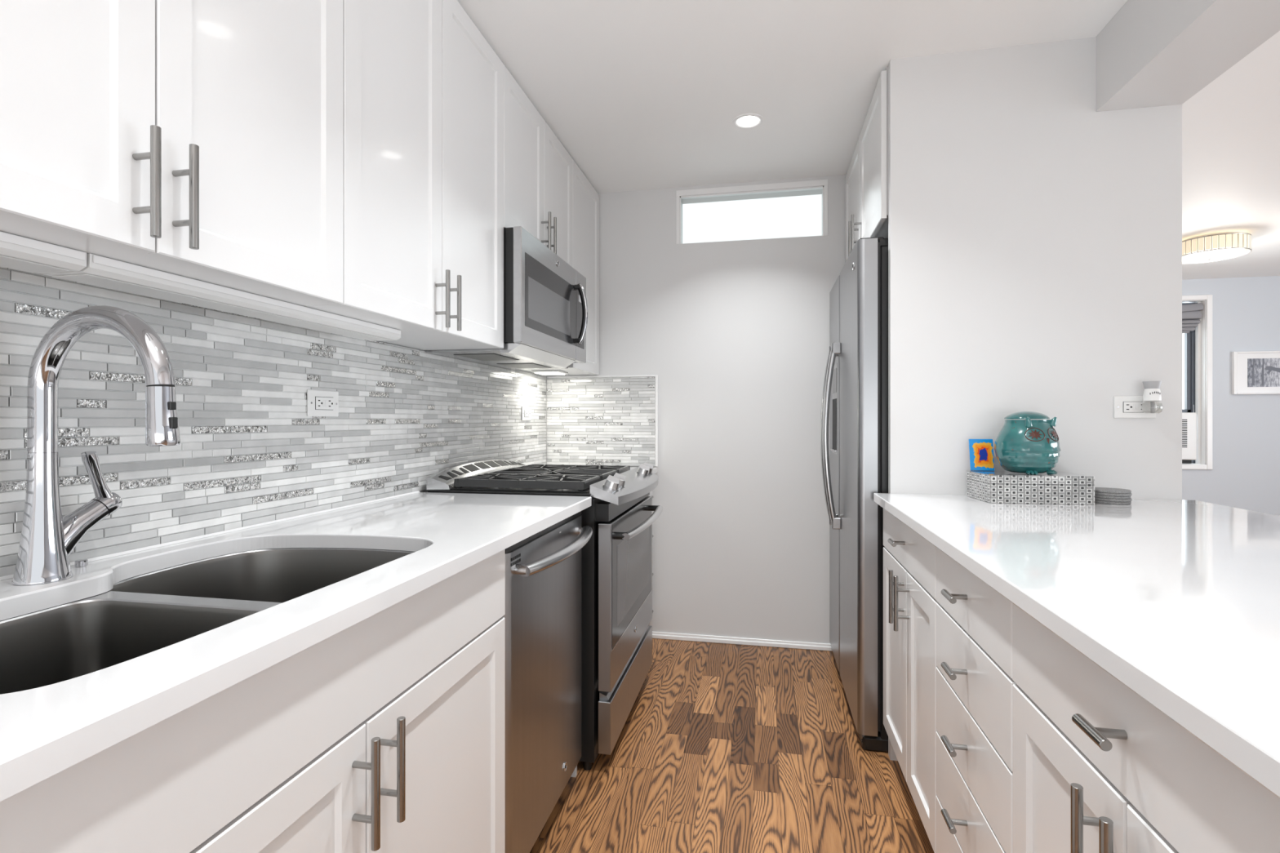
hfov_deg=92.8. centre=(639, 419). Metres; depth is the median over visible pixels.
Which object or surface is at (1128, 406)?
receptacle
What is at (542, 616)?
dishwasher
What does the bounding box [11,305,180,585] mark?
faucet
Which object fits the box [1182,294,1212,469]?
window
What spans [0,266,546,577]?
tile backsplash
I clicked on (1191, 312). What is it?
roman shade
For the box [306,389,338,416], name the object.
power outlet
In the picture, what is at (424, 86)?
upper cabinet
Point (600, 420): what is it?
tile backsplash
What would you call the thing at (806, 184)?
window
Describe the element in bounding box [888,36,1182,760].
wall
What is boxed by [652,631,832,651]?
baseboard
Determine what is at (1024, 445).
jar
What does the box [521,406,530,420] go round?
power outlet
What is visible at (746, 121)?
recessed light
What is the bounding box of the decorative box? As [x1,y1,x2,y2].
[966,470,1094,504]
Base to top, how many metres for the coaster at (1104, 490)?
0.008 m
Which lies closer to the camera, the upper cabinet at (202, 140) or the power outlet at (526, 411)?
the upper cabinet at (202, 140)
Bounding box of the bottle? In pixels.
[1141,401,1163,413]
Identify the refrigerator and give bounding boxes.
[820,236,888,752]
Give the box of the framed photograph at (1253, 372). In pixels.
[1231,351,1279,394]
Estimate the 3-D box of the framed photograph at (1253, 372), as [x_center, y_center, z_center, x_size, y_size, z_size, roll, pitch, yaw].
[5.480,-0.406,5.206,0.712,0.368,0.028,0,0,11]
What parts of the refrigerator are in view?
handle, handle, door, handle mount, handle mount, door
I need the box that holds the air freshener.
[1141,381,1163,413]
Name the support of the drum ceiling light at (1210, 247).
attached to the ceiling
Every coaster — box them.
[1094,487,1131,493]
[1094,492,1132,496]
[1094,494,1130,498]
[1094,497,1132,502]
[1094,499,1131,504]
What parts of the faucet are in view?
spout, lever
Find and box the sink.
[0,547,414,694]
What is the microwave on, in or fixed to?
attached to the upper cabinet at (538, 169)
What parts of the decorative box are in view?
lid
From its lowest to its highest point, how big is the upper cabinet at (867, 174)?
0.530 m
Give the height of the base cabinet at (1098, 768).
0.883 m
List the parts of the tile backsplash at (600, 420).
trim, edge trim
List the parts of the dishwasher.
handle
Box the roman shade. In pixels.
[1182,302,1203,443]
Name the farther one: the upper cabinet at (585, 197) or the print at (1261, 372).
the print at (1261, 372)
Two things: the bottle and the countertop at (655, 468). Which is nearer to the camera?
the bottle
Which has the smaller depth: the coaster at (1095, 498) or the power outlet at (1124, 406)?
the coaster at (1095, 498)
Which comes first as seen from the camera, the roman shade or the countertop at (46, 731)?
the countertop at (46, 731)
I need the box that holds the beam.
[1096,0,1279,111]
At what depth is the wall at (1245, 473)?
5.28 m
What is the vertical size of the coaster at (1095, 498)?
0.008 m
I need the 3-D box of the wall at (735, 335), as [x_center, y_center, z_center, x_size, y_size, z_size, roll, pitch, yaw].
[0.670,-0.035,3.201,2.410,2.400,0.120,0,0,11]
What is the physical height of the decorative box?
0.084 m
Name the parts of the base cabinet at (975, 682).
drawer, knob, knob, knob, knob, drawer, drawer, drawer, drawer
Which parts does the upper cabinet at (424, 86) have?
door, handle, handle, door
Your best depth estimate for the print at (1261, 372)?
5.23 m
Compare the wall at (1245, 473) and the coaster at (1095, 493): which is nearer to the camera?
the coaster at (1095, 493)
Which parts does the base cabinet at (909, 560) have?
knob, door, handle, handle, drawer, door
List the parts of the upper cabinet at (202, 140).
door, handle, handle, door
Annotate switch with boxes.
[74,559,88,567]
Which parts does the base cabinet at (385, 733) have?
door, handle, handle, door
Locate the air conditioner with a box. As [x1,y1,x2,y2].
[1182,412,1196,463]
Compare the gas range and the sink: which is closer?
the sink
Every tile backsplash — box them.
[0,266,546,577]
[546,374,657,466]
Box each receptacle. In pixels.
[315,396,333,409]
[524,409,529,417]
[1123,401,1142,412]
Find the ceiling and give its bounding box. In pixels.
[457,0,1279,279]
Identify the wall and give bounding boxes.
[546,174,845,644]
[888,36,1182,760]
[1182,275,1279,515]
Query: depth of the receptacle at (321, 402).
1.65 m
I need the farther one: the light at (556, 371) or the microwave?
the light at (556, 371)
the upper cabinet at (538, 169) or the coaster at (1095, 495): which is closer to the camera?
the coaster at (1095, 495)
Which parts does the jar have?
lid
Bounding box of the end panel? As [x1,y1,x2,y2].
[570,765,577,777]
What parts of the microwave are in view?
door, glass, control panel, handle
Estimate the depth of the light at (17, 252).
0.85 m
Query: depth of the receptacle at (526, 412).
3.07 m
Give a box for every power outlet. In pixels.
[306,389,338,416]
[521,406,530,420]
[1113,395,1155,417]
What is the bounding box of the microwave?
[425,226,587,369]
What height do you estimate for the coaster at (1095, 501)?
0.008 m
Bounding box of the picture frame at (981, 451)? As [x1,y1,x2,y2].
[968,439,994,471]
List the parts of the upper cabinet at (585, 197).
door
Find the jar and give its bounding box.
[994,411,1061,475]
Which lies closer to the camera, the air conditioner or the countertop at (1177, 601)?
the countertop at (1177, 601)
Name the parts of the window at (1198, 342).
sash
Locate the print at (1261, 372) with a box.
[1247,358,1279,386]
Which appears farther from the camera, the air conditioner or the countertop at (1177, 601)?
the air conditioner
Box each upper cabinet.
[0,0,343,306]
[304,0,503,350]
[503,64,573,267]
[519,160,599,375]
[845,66,888,261]
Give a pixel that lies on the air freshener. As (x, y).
(1152, 395)
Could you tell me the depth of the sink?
0.95 m
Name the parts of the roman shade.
head rail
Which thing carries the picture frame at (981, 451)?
on the decorative box
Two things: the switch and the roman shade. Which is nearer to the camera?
the switch
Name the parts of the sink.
bowl, bowl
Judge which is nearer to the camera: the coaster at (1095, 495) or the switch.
the switch
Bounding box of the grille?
[1182,419,1191,463]
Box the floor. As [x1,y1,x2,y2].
[529,638,933,852]
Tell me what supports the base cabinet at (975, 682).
on the floor
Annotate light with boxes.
[0,231,86,273]
[40,253,400,341]
[531,369,568,375]
[733,113,763,128]
[1182,231,1252,263]
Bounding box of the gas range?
[425,459,662,770]
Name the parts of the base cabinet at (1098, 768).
door, handle, knob, handle, door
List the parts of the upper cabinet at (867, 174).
door, handle, handle, door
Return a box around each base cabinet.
[0,549,505,852]
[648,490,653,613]
[883,508,938,852]
[936,547,1016,852]
[1012,603,1279,852]
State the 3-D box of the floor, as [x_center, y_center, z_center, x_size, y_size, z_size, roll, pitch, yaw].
[2.686,1.166,1.448,7.506,0.001,9.100,0,0,11]
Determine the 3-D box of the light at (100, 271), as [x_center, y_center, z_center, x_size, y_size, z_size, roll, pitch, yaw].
[-0.784,-0.231,1.294,0.110,0.028,0.788,0,0,11]
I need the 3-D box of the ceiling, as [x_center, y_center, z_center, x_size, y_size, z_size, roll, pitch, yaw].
[2.738,-1.285,1.438,7.400,0.100,9.100,0,0,11]
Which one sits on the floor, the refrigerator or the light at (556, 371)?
the refrigerator
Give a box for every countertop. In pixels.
[0,490,591,801]
[630,466,657,473]
[873,493,1279,799]
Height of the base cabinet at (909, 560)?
0.883 m
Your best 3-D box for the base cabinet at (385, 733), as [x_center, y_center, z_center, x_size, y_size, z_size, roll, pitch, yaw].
[-0.681,0.724,0.954,0.645,0.883,1.002,0,0,11]
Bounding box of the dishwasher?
[502,511,592,852]
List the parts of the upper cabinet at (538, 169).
door, handle, handle, door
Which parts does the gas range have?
knob, knob, handle mount, control panel, storage drawer, oven door, glass, handle, knob, knob, handle mount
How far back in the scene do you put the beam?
1.70 m
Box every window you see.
[675,179,827,244]
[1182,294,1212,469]

